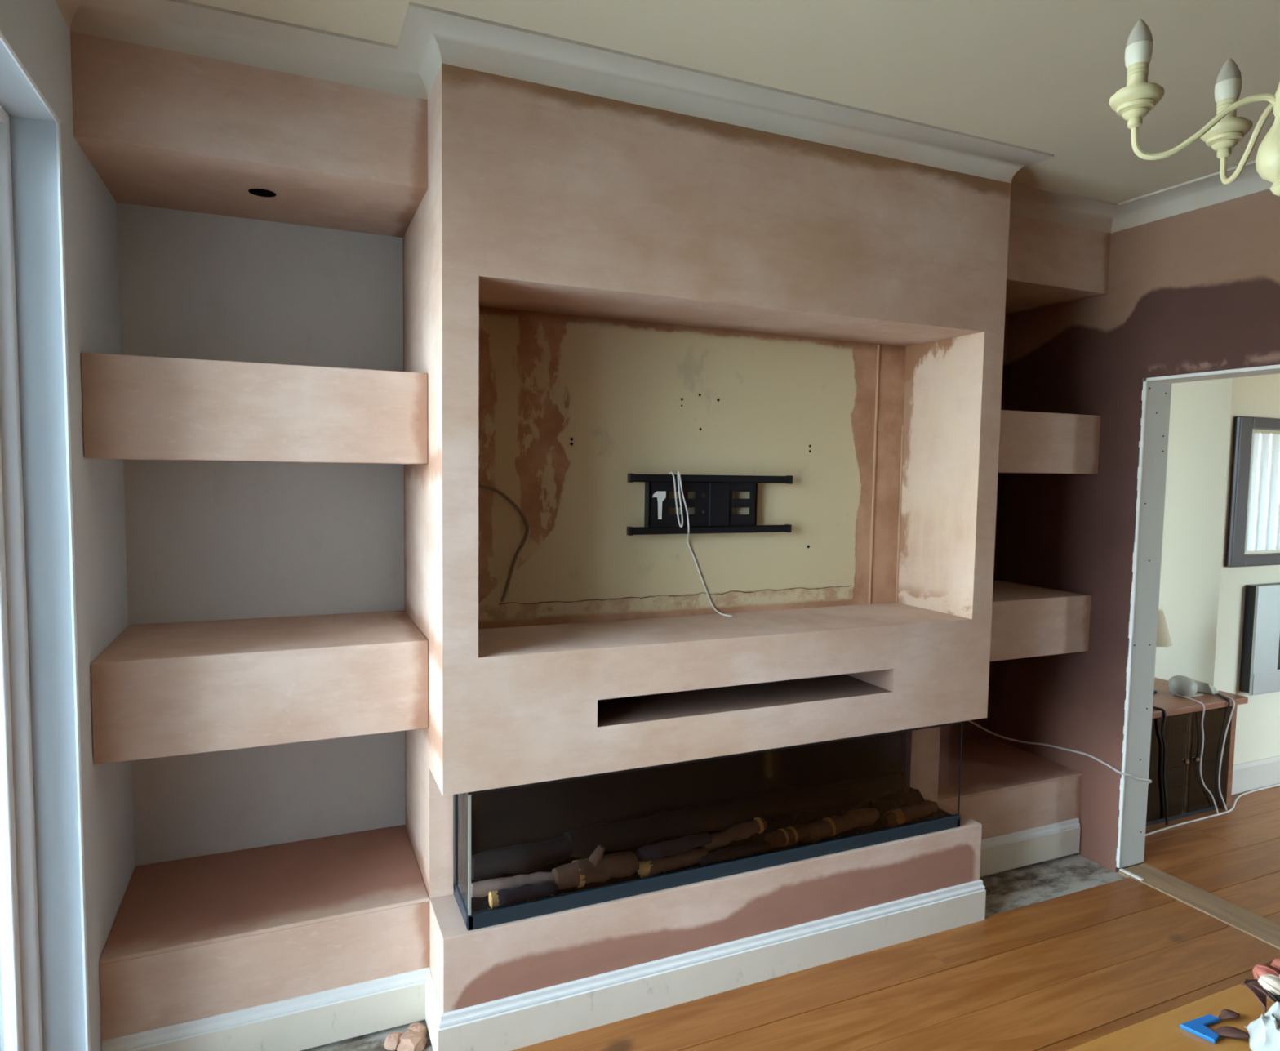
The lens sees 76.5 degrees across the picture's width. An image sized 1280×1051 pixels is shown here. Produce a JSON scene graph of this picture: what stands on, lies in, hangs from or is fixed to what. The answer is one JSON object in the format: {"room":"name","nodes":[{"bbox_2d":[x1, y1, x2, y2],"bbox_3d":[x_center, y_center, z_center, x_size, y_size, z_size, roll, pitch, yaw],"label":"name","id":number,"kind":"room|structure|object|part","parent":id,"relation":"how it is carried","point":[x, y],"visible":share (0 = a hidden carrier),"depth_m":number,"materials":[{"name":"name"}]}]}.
{"room":"living room","nodes":[
{"label":"living room","id":0,"kind":"room"},
{"bbox_2d":[0,0,134,1050],"bbox_3d":[-0.720,0.232,0.293,0.200,2.877,4.865,-1,4,-23],"label":"wall","id":1,"kind":"structure","parent":0,"point":[37,32],"depth_m":1.85,"materials":[{"name":"grey paint"}]},
{"bbox_2d":[0,105,43,1050],"bbox_3d":[-1.080,0.351,1.080,0.065,2.351,1.573,-1,4,-23],"label":"window","id":2,"kind":"structure","parent":1,"relation":"in","point":[20,1005],"depth_m":1.77,"materials":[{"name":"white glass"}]},
{"bbox_3d":[-1.244,0.315,1.422,0.006,2.184,0.686,-1,4,-23],"label":"pane","id":3,"kind":"part","parent":2,"relation":"part of","materials":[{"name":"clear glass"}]},
{"bbox_3d":[-1.243,0.317,1.423,0.032,2.279,0.758,-1,4,-23],"label":"sash","id":4,"kind":"part","parent":2,"relation":"part of","materials":[{"name":"white plastic"}]},
{"bbox_2d":[0,30,90,1050],"bbox_3d":[-0.972,0.339,1.128,0.010,2.343,1.578,-1,4,-23],"label":"window frame","id":5,"kind":"structure","parent":1,"relation":"attached to","point":[2,38],"depth_m":1.82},
{"bbox_2d":[116,202,405,866],"bbox_3d":[-0.013,0.048,3.181,4.005,2.877,0.120,-1,4,-23],"label":"wall","id":6,"kind":"structure","parent":0,"point":[206,540],"depth_m":2.59,"materials":[{"name":"grey paint"},{"name":"plaster"}]},
{"bbox_2d":[80,351,427,464],"bbox_3d":[-1.067,-0.310,2.342,0.810,0.252,0.525,-1,4,-23],"label":"shelf","id":7,"kind":"object","parent":6,"relation":"attached to","point":[135,406],"visible":1,"depth_m":2.08,"materials":[{"name":"paint"}]},
{"bbox_2d":[90,609,428,764],"bbox_3d":[-1.078,0.440,2.393,0.810,0.254,0.525,-1,4,-23],"label":"shelf","id":8,"kind":"object","parent":6,"relation":"attached to","point":[158,690],"visible":1,"depth_m":2.17,"materials":[{"name":"paint"}]},
{"bbox_2d":[183,0,1279,203],"bbox_3d":[2.866,-1.226,1.920,8.312,0.120,5.220,-1,4,-23],"label":"ceiling","id":9,"kind":"structure","parent":0,"point":[1039,75],"depth_m":2.07,"materials":[{"name":"paint"}]},
{"bbox_2d":[70,31,427,237],"bbox_3d":[-1.056,-1.092,2.290,0.812,0.315,0.526,-1,4,-23],"label":"bulkhead","id":10,"kind":"object","parent":9,"relation":"attached to","point":[162,128],"visible":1,"depth_m":2.09,"materials":[{"name":"paint"}]},
{"bbox_2d":[1004,213,1111,314],"bbox_3d":[1.446,-1.123,3.389,0.823,0.323,0.503,-1,4,-23],"label":"bulkhead","id":11,"kind":"object","parent":9,"relation":"attached to","point":[1049,264],"visible":0.36,"depth_m":3.23,"materials":[{"name":"paint"}]},
{"bbox_2d":[1109,18,1279,195],"bbox_3d":[0.982,-0.823,1.220,0.360,0.644,0.382,-1,4,-23],"label":"chandelier","id":12,"kind":"object","parent":9,"relation":"hanging from","point":[1133,102],"visible":1,"depth_m":1.29,"materials":[{"name":"beige metal"}]},
{"bbox_3d":[0.796,-0.783,1.292,0.037,0.043,0.036,-1,4,-23],"label":"bulb","id":13,"kind":"part","parent":12,"relation":"part of","materials":[{"name":"white glass"}]},
{"bbox_3d":[0.878,-0.620,1.268,0.193,0.081,0.010,2,4,23],"label":"arm","id":14,"kind":"part","parent":12,"relation":"part of","materials":[{"name":"beige metal"}]},
{"bbox_3d":[1.022,-0.787,1.408,0.037,0.043,0.036,-1,4,-23],"label":"bulb","id":15,"kind":"part","parent":12,"relation":"part of","materials":[{"name":"white glass"}]},
{"bbox_3d":[0.999,-0.623,1.329,0.010,0.080,0.193,2,4,13],"label":"arm","id":16,"kind":"part","parent":12,"relation":"part of","materials":[{"name":"beige metal"}]},
{"bbox_2d":[300,785,1279,1050],"bbox_3d":[2.823,1.574,2.108,8.312,0.141,5.220,-1,4,-23],"label":"floor","id":17,"kind":"structure","parent":0,"point":[1069,951],"depth_m":2.61,"materials":[{"name":"wood"}]},
{"bbox_2d":[99,824,429,1039],"bbox_3d":[-1.091,1.244,2.447,0.810,0.356,0.525,-1,4,-23],"label":"ledge","id":18,"kind":"object","parent":17,"relation":"on","point":[196,937],"visible":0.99,"depth_m":2.27,"materials":[{"name":"paint"}]},
{"bbox_3d":[-1.088,1.073,2.435,0.810,0.012,0.525,-1,4,-23],"label":"panel","id":19,"kind":"part","parent":18,"relation":"part of","materials":[{"name":"paint"}]},
{"bbox_3d":[-1.091,1.250,2.447,0.810,0.344,0.525,-1,4,-23],"label":"panel","id":20,"kind":"part","parent":18,"relation":"part of","materials":[{"name":"paint"}]},
{"bbox_2d":[383,1021,428,1050],"bbox_3d":[-0.649,1.441,2.285,0.116,0.037,0.118,3,4,30],"label":"lump","id":21,"kind":"object","parent":17,"relation":"on","point":[415,1038],"visible":0.99,"depth_m":2.26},
{"bbox_2d":[402,63,1010,1012],"bbox_3d":[0.220,0.076,2.812,1.914,2.677,0.745,-1,4,-23],"label":"chimney breast","id":22,"kind":"structure","parent":17,"relation":"on","point":[597,291],"depth_m":2.55,"materials":[{"name":"paint"}]},
{"bbox_2d":[478,484,528,601],"bbox_3d":[-0.462,0.057,2.518,0.243,0.368,0.012,-1,4,-23],"label":"cable","id":23,"kind":"object","parent":22,"relation":"attached to","point":[491,488],"visible":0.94,"depth_m":2.54,"materials":[{"name":"plastic"}]},
{"bbox_2d":[102,817,1080,1050],"bbox_3d":[0.305,1.356,2.660,3.534,0.146,0.256,-1,4,-23],"label":"baseboard","id":24,"kind":"structure","parent":22,"relation":"attached to","point":[509,1023],"depth_m":2.35,"materials":[{"name":"white wood"}]},
{"bbox_2d":[54,0,1272,233],"bbox_3d":[1.123,-1.071,0.714,3.550,0.080,4.141,-1,4,-23],"label":"trim","id":25,"kind":"structure","parent":22,"relation":"attached to","point":[430,37],"depth_m":2.15,"materials":[{"name":"white paint"}]},
{"bbox_2d":[453,720,964,929],"bbox_3d":[0.300,0.884,2.626,1.754,0.389,0.207,-1,4,-23],"label":"electric fireplace","id":26,"kind":"object","parent":22,"relation":"on","point":[542,811],"visible":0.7,"depth_m":2.58,"materials":[{"name":"glass"}]},
{"bbox_3d":[-0.526,0.885,2.363,0.030,0.357,0.030,-1,4,-23],"label":"post","id":27,"kind":"part","parent":26,"relation":"part of","materials":[{"name":"black metal"}]},
{"bbox_3d":[-0.495,0.886,2.270,0.005,0.345,0.164,-1,4,-23],"label":"glass","id":28,"kind":"part","parent":26,"relation":"part of","materials":[{"name":"clear glass"}]},
{"bbox_2d":[471,871,555,897],"bbox_3d":[-0.358,1.028,2.331,0.258,0.051,0.048,-1,4,-23],"label":"log","id":29,"kind":"object","parent":26,"relation":"on","point":[481,888],"visible":0.74,"depth_m":2.31,"materials":[{"name":"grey wood"}]},
{"bbox_2d":[471,835,573,879],"bbox_3d":[-0.302,0.980,2.408,0.397,0.085,0.088,-1,4,-23],"label":"log","id":30,"kind":"object","parent":26,"relation":"on","point":[488,864],"visible":0.89,"depth_m":2.36,"materials":[{"name":"brown wood"}]},
{"bbox_2d":[488,880,557,907],"bbox_3d":[-0.329,1.044,2.302,0.194,0.050,0.053,-1,4,-23],"label":"log","id":31,"kind":"object","parent":26,"relation":"on","point":[500,897],"visible":0.98,"depth_m":2.28,"materials":[{"name":"brown wood"}]},
{"bbox_2d":[551,844,639,888],"bbox_3d":[-0.128,1.004,2.410,0.267,0.115,0.078,-1,4,-23],"label":"log","id":32,"kind":"object","parent":26,"relation":"on","point":[599,866],"visible":0.98,"depth_m":2.39,"materials":[{"name":"brown wood"}]},
{"bbox_2d":[564,806,712,857],"bbox_3d":[0.001,0.959,2.548,0.489,0.104,0.096,-1,4,-23],"label":"log","id":33,"kind":"object","parent":26,"relation":"on","point":[631,833],"visible":0.92,"depth_m":2.52,"materials":[{"name":"brown wood"}]},
{"bbox_2d":[636,848,708,877],"bbox_3d":[0.106,1.035,2.497,0.238,0.053,0.056,-1,4,-23],"label":"log","id":34,"kind":"object","parent":26,"relation":"on","point":[672,862],"visible":0.97,"depth_m":2.48,"materials":[{"name":"brown wood"}]},
{"bbox_2d":[635,831,711,861],"bbox_3d":[0.110,0.998,2.514,0.248,0.060,0.057,-1,4,-23],"label":"log","id":35,"kind":"object","parent":34,"relation":"on","point":[685,843],"visible":0.98,"depth_m":2.50,"materials":[{"name":"brown wood"}]},
{"bbox_3d":[0.229,0.874,2.701,1.624,0.357,0.012,-1,4,-23],"label":"panel","id":36,"kind":"part","parent":26,"relation":"part of","materials":[{"name":"clear glass"}]},
{"bbox_3d":[0.297,1.057,2.637,1.754,0.042,0.207,-1,4,-23],"label":"frame","id":37,"kind":"part","parent":26,"relation":"part of","materials":[{"name":"metal"}]},
{"bbox_3d":[0.303,0.696,2.613,1.754,0.012,0.207,-1,4,-23],"label":"plate","id":38,"kind":"part","parent":26,"relation":"part of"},
{"bbox_2d":[700,816,767,850],"bbox_3d":[0.303,0.994,2.620,0.241,0.075,0.056,-1,4,-23],"label":"log","id":39,"kind":"object","parent":26,"relation":"on","point":[743,830],"visible":0.94,"depth_m":2.60,"materials":[{"name":"brown wood"}]},
{"bbox_2d":[699,840,773,865],"bbox_3d":[0.306,1.040,2.578,0.265,0.043,0.042,-1,4,-25],"label":"log","id":40,"kind":"object","parent":26,"relation":"on","point":[729,853],"visible":0.94,"depth_m":2.56,"materials":[{"name":"brown wood"}]},
{"bbox_2d":[703,785,813,831],"bbox_3d":[0.393,0.947,2.715,0.438,0.102,0.100,-1,4,-23],"label":"log","id":41,"kind":"object","parent":26,"relation":"on","point":[727,813],"visible":0.88,"depth_m":2.68,"materials":[{"name":"brown wood"}]},
{"bbox_2d":[764,823,809,847],"bbox_3d":[0.498,1.024,2.675,0.207,0.063,0.057,-1,4,-28],"label":"log","id":42,"kind":"object","parent":26,"relation":"on","point":[790,835],"visible":0.98,"depth_m":2.65,"materials":[{"name":"brown wood"}]},
{"bbox_2d":[806,807,879,841],"bbox_3d":[0.685,1.014,2.763,0.309,0.074,0.064,-1,4,-26],"label":"log","id":43,"kind":"object","parent":26,"relation":"on","point":[830,826],"visible":0.94,"depth_m":2.74,"materials":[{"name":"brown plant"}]},
{"bbox_2d":[800,770,906,811],"bbox_3d":[0.752,0.938,2.874,0.458,0.092,0.096,-1,4,-23],"label":"log","id":44,"kind":"object","parent":26,"relation":"on","point":[851,792],"visible":0.97,"depth_m":2.84,"materials":[{"name":"brown wood"}]},
{"bbox_3d":[0.989,0.864,3.021,0.025,0.357,0.030,-1,4,-23],"label":"post","id":45,"kind":"part","parent":26,"relation":"part of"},
{"bbox_2d":[880,800,938,826],"bbox_3d":[0.954,1.016,2.869,0.250,0.060,0.054,-1,4,-29],"label":"log","id":46,"kind":"object","parent":26,"relation":"on","point":[903,815],"visible":1,"depth_m":2.84,"materials":[{"name":"brown wood"}]},
{"bbox_2d":[626,473,792,535],"bbox_3d":[0.246,-0.074,2.796,0.628,0.203,0.051,-1,4,-23],"label":"tv bracket","id":47,"kind":"object","parent":22,"relation":"attached to","point":[717,504],"visible":0.99,"depth_m":2.77,"materials":[{"name":"black metal"}]},
{"bbox_2d":[652,491,666,519],"bbox_3d":[0.063,-0.067,2.701,0.048,0.093,0.003,-1,4,-23],"label":"tag","id":48,"kind":"object","parent":47,"relation":"hanging from","point":[661,495],"visible":1,"depth_m":2.70,"materials":[{"name":"white plastic"}]},
{"bbox_2d":[668,471,732,616],"bbox_3d":[0.202,0.067,2.774,0.236,0.500,0.072,-1,4,-23],"label":"cable","id":49,"kind":"object","parent":47,"relation":"hanging from","point":[672,473],"visible":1,"depth_m":2.72,"materials":[{"name":"white plastic"}]},
{"bbox_3d":[0.220,-0.073,2.775,0.417,0.172,0.003,-1,4,-23],"label":"plate","id":50,"kind":"part","parent":47,"relation":"part of","materials":[{"name":"black metal"}]},
{"bbox_3d":[0.249,0.014,2.791,0.628,0.028,0.027,-1,4,-23],"label":"rail","id":51,"kind":"part","parent":47,"relation":"part of","materials":[{"name":"black metal"}]},
{"bbox_3d":[0.252,-0.160,2.779,0.628,0.030,0.027,-1,4,-23],"label":"rail","id":52,"kind":"part","parent":47,"relation":"part of","materials":[{"name":"black metal"}]},
{"bbox_3d":[0.272,-0.073,2.792,0.075,0.160,0.008,-1,4,-23],"label":"arm","id":53,"kind":"part","parent":47,"relation":"part of"},
{"bbox_2d":[478,602,969,657],"bbox_3d":[0.290,0.325,2.663,1.730,0.001,0.383,-1,4,-23],"label":"shelf","id":54,"kind":"object","parent":22,"relation":"attached to","point":[517,640],"depth_m":2.60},
{"bbox_2d":[937,737,1081,839],"bbox_3d":[1.410,1.215,3.546,0.822,0.342,0.503,-1,4,-23],"label":"ledge","id":55,"kind":"object","parent":17,"relation":"on","point":[1005,788],"visible":0.52,"depth_m":3.40,"materials":[{"name":"paint"}]},
{"bbox_3d":[1.413,1.051,3.535,0.822,0.012,0.503,-1,4,-23],"label":"panel","id":56,"kind":"part","parent":55,"relation":"part of","materials":[{"name":"paint"}]},
{"bbox_3d":[1.410,1.221,3.547,0.822,0.330,0.503,-1,4,-23],"label":"panel","id":57,"kind":"part","parent":55,"relation":"part of","materials":[{"name":"paint"}]},
{"bbox_2d":[1065,977,1274,1050],"bbox_3d":[1.248,1.172,1.030,1.750,0.760,0.850,-1,4,-23],"label":"dining table","id":58,"kind":"object","parent":17,"relation":"on","point":[1161,1032],"visible":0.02,"depth_m":1.24,"materials":[{"name":"brown wood"}]},
{"bbox_2d":[1179,1013,1220,1043],"bbox_3d":[0.870,0.768,1.239,0.072,0.006,0.044,-1,4,-23],"label":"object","id":59,"kind":"object","parent":58,"relation":"on","point":[1197,1026],"visible":1,"depth_m":1.24,"materials":[{"name":"blue plastic"}]},
{"bbox_2d":[1218,1008,1239,1018],"bbox_3d":[0.921,0.765,1.268,0.041,0.007,0.020,-1,4,-23],"label":"dried leaf","id":60,"kind":"object","parent":58,"relation":"on","point":[1224,1013],"visible":1,"depth_m":1.27,"materials":[{"name":"brown plant"}]},
{"bbox_2d":[1213,1025,1249,1038],"bbox_3d":[0.894,0.768,1.227,0.060,0.007,0.025,1,4,7],"label":"dried leaf","id":61,"kind":"object","parent":58,"relation":"on","point":[1225,1030],"visible":1,"depth_m":1.23,"materials":[{"name":"brown plant"}]},
{"bbox_2d":[1240,957,1279,1012],"bbox_3d":[1.067,0.752,1.288,0.168,0.070,0.149,-1,4,-23],"label":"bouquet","id":62,"kind":"object","parent":58,"relation":"on","point":[1265,984],"visible":0.98,"depth_m":1.30,"materials":[{"name":"pink plant"}]},
{"bbox_2d":[1244,1000,1279,1050],"bbox_3d":[1.035,0.742,1.157,0.280,0.070,0.217,0,4,-12],"label":"cloth","id":63,"kind":"object","parent":58,"relation":"on","point":[1264,1032],"visible":1,"depth_m":1.19,"materials":[{"name":"white fabric"}]},
{"bbox_2d":[1146,676,1248,826],"bbox_3d":[2.400,1.095,4.010,0.960,0.550,0.540,-1,4,-23],"label":"side table","id":64,"kind":"object","parent":17,"relation":"on","point":[1187,795],"visible":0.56,"depth_m":3.82,"materials":[{"name":"brown wood"}]},
{"bbox_2d":[1152,706,1168,824],"bbox_3d":[2.343,1.101,3.744,0.195,0.555,0.070,3,4,24],"label":"cable","id":65,"kind":"object","parent":64,"relation":"hanging from","point":[1153,707],"visible":0.87,"depth_m":3.71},
{"bbox_2d":[1153,608,1172,693],"bbox_3d":[2.498,0.615,4.006,0.216,0.410,0.216,-1,4,-23],"label":"table lamp","id":66,"kind":"object","parent":64,"relation":"on","point":[1163,637],"visible":0.14,"depth_m":3.92,"materials":[{"name":"white fabric"}]},
{"bbox_3d":[2.500,0.493,3.998,0.216,0.165,0.216,-1,4,-23],"label":"lamp shade","id":67,"kind":"part","parent":66,"relation":"part of","materials":[{"name":"beige fabric"}]},
{"bbox_3d":[2.359,1.117,3.716,0.486,0.480,0.006,-1,4,-23],"label":"glass door","id":68,"kind":"part","parent":64,"relation":"part of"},
{"bbox_2d":[1167,675,1203,697],"bbox_3d":[2.659,0.779,3.961,0.156,0.094,0.122,-1,4,-23],"label":"puck","id":69,"kind":"object","parent":64,"relation":"on","point":[1180,685],"visible":1,"depth_m":3.92,"materials":[{"name":"white plastic"}]},
{"bbox_2d":[1182,695,1218,813],"bbox_3d":[2.672,1.097,3.904,0.158,0.554,0.154,-1,4,-23],"label":"cable","id":70,"kind":"object","parent":64,"relation":"hanging from","point":[1202,704],"visible":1,"depth_m":3.82,"materials":[{"name":"plastic"}]},
{"bbox_2d":[1193,679,1218,694],"bbox_3d":[2.829,0.796,4.056,0.142,0.053,0.158,-1,4,-23],"label":"cordless phone","id":71,"kind":"object","parent":64,"relation":"on","point":[1202,686],"visible":0.58,"depth_m":3.99,"materials":[{"name":"white plastic"}]},
{"bbox_3d":[2.717,1.112,3.871,0.286,0.480,0.006,-1,4,-23],"label":"glass door","id":72,"kind":"part","parent":64,"relation":"part of","materials":[{"name":"glass"}]},
{"bbox_2d":[1216,692,1230,711],"bbox_3d":[2.791,0.842,3.954,0.161,0.075,0.188,-1,4,-23],"label":"cable","id":73,"kind":"object","parent":64,"relation":"on","point":[1219,694],"visible":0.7,"depth_m":3.87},
{"bbox_2d":[1215,692,1235,810],"bbox_3d":[2.814,1.095,3.967,0.065,0.554,0.185,1,4,5],"label":"cable","id":74,"kind":"object","parent":64,"relation":"hanging from","point":[1233,701],"visible":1,"depth_m":3.89,"materials":[{"name":"white plastic"}]},
{"bbox_3d":[2.766,1.106,4.165,0.035,0.518,0.508,-1,4,-23],"label":"panel","id":75,"kind":"part","parent":64,"relation":"part of","materials":[{"name":"orange wood"}]},
{"bbox_2d":[1118,862,1279,949],"bbox_3d":[2.229,1.449,2.892,0.162,0.020,1.003,-1,4,-23],"label":"trim","id":76,"kind":"structure","parent":17,"relation":"on","point":[1246,921],"depth_m":3.06,"materials":[{"name":"brown wood"}]},
{"bbox_2d":[1145,783,1279,835],"bbox_3d":[2.852,1.374,3.962,1.784,0.009,0.079,-1,4,-30],"label":"cable","id":77,"kind":"object","parent":17,"relation":"on","point":[1277,784],"visible":0.76,"depth_m":3.86,"materials":[{"name":"white plastic"}]},
{"bbox_2d":[939,314,1008,744],"bbox_3d":[1.329,0.022,3.695,0.823,2.020,0.006,-1,4,-23],"label":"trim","id":78,"kind":"structure","parent":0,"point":[948,733],"depth_m":3.85,"materials":[{"name":"paint"}]},
{"bbox_2d":[990,188,1279,871],"bbox_3d":[2.698,0.183,1.779,0.155,2.877,4.865,-1,4,-23],"label":"wall","id":79,"kind":"structure","parent":0,"point":[1197,291],"depth_m":3.35,"materials":[{"name":"paint"}]},
{"bbox_2d":[989,579,1091,661],"bbox_3d":[1.423,0.400,3.491,0.822,0.239,0.503,-1,4,-23],"label":"shelf","id":80,"kind":"object","parent":79,"relation":"attached to","point":[1028,620],"visible":0.49,"depth_m":3.32,"materials":[{"name":"paint"}]},
{"bbox_2d":[998,409,1100,474],"bbox_3d":[1.434,-0.346,3.441,0.822,0.242,0.503,-1,4,-23],"label":"shelf","id":81,"kind":"object","parent":79,"relation":"attached to","point":[1030,442],"visible":0.49,"depth_m":3.26,"materials":[{"name":"paint"}]},
{"bbox_2d":[967,720,1151,783],"bbox_3d":[1.779,1.111,3.550,0.771,0.547,0.244,3,5,31],"label":"cable","id":82,"kind":"object","parent":79,"relation":"attached to","point":[1149,780],"visible":0.78,"depth_m":3.53,"materials":[{"name":"white plastic"}]},
{"bbox_2d":[1119,867,1144,879],"bbox_3d":[1.982,1.406,3.273,0.018,0.006,0.095,-1,4,-23],"label":"trim","id":83,"kind":"structure","parent":79,"relation":"attached to","point":[1121,868],"depth_m":3.27,"materials":[{"name":"white paint"}]},
{"bbox_2d":[1115,377,1171,867],"bbox_3d":[2.045,0.412,3.292,0.149,1.985,0.016,-1,4,-23],"label":"trim","id":84,"kind":"structure","parent":79,"relation":"attached to","point":[1158,393],"depth_m":3.29,"materials":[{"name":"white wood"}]},
{"bbox_2d":[1142,364,1279,383],"bbox_3d":[2.257,-0.540,2.765,0.158,0.012,1.019,-1,4,-23],"label":"trim","id":85,"kind":"structure","parent":79,"relation":"attached to","point":[1273,369],"depth_m":2.98,"materials":[{"name":"white paint"}]},
{"bbox_2d":[1154,373,1279,795],"bbox_3d":[3.290,0.009,4.498,1.210,2.877,0.610,-1,4,-23],"label":"wall","id":86,"kind":"structure","parent":0,"point":[1202,599],"depth_m":4.09,"materials":[{"name":"beige paint"}]},
{"bbox_2d":[1225,416,1279,567],"bbox_3d":[3.421,-0.170,4.189,1.152,0.736,0.033,-1,4,-23],"label":"window","id":87,"kind":"structure","parent":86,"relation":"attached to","point":[1253,535],"depth_m":4.03,"materials":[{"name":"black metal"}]},
{"bbox_3d":[2.938,-0.163,3.979,0.098,0.736,0.033,-1,4,-23],"label":"frame rail","id":88,"kind":"part","parent":87,"relation":"part of","materials":[{"name":"plastic"}]},
{"bbox_3d":[3.416,0.170,4.212,0.956,0.055,0.033,-1,4,-23],"label":"frame rail","id":89,"kind":"part","parent":87,"relation":"part of","materials":[{"name":"grey wood"}]},
{"bbox_2d":[1244,432,1279,551],"bbox_3d":[3.419,-0.171,4.194,0.964,0.634,0.008,-1,4,-23],"label":"mirror glass","id":90,"kind":"object","parent":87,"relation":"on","point":[1262,500],"depth_m":4.06,"materials":[{"name":"silver mirror"}]},
{"bbox_3d":[3.426,-0.510,4.166,0.956,0.055,0.033,-1,4,-23],"label":"frame rail","id":91,"kind":"part","parent":87,"relation":"part of","materials":[{"name":"grey plastic"}]},
{"bbox_2d":[1231,755,1279,795],"bbox_3d":[3.397,1.291,4.296,1.209,0.150,0.016,-1,4,-23],"label":"baseboard","id":92,"kind":"structure","parent":86,"relation":"attached to","point":[1263,772],"depth_m":4.20,"materials":[{"name":"white wood"}]},
{"bbox_2d":[1239,582,1279,695],"bbox_3d":[3.465,0.569,4.245,0.905,0.550,0.065,-1,4,-23],"label":"television","id":93,"kind":"object","parent":86,"relation":"attached to","point":[1260,669],"visible":1,"depth_m":4.07,"materials":[{"name":"silver metal"}]},
{"bbox_3d":[3.474,0.789,4.232,0.897,0.104,0.004,-1,4,-23],"label":"panel","id":94,"kind":"part","parent":93,"relation":"part of","materials":[{"name":"silver metal"}]}
]}

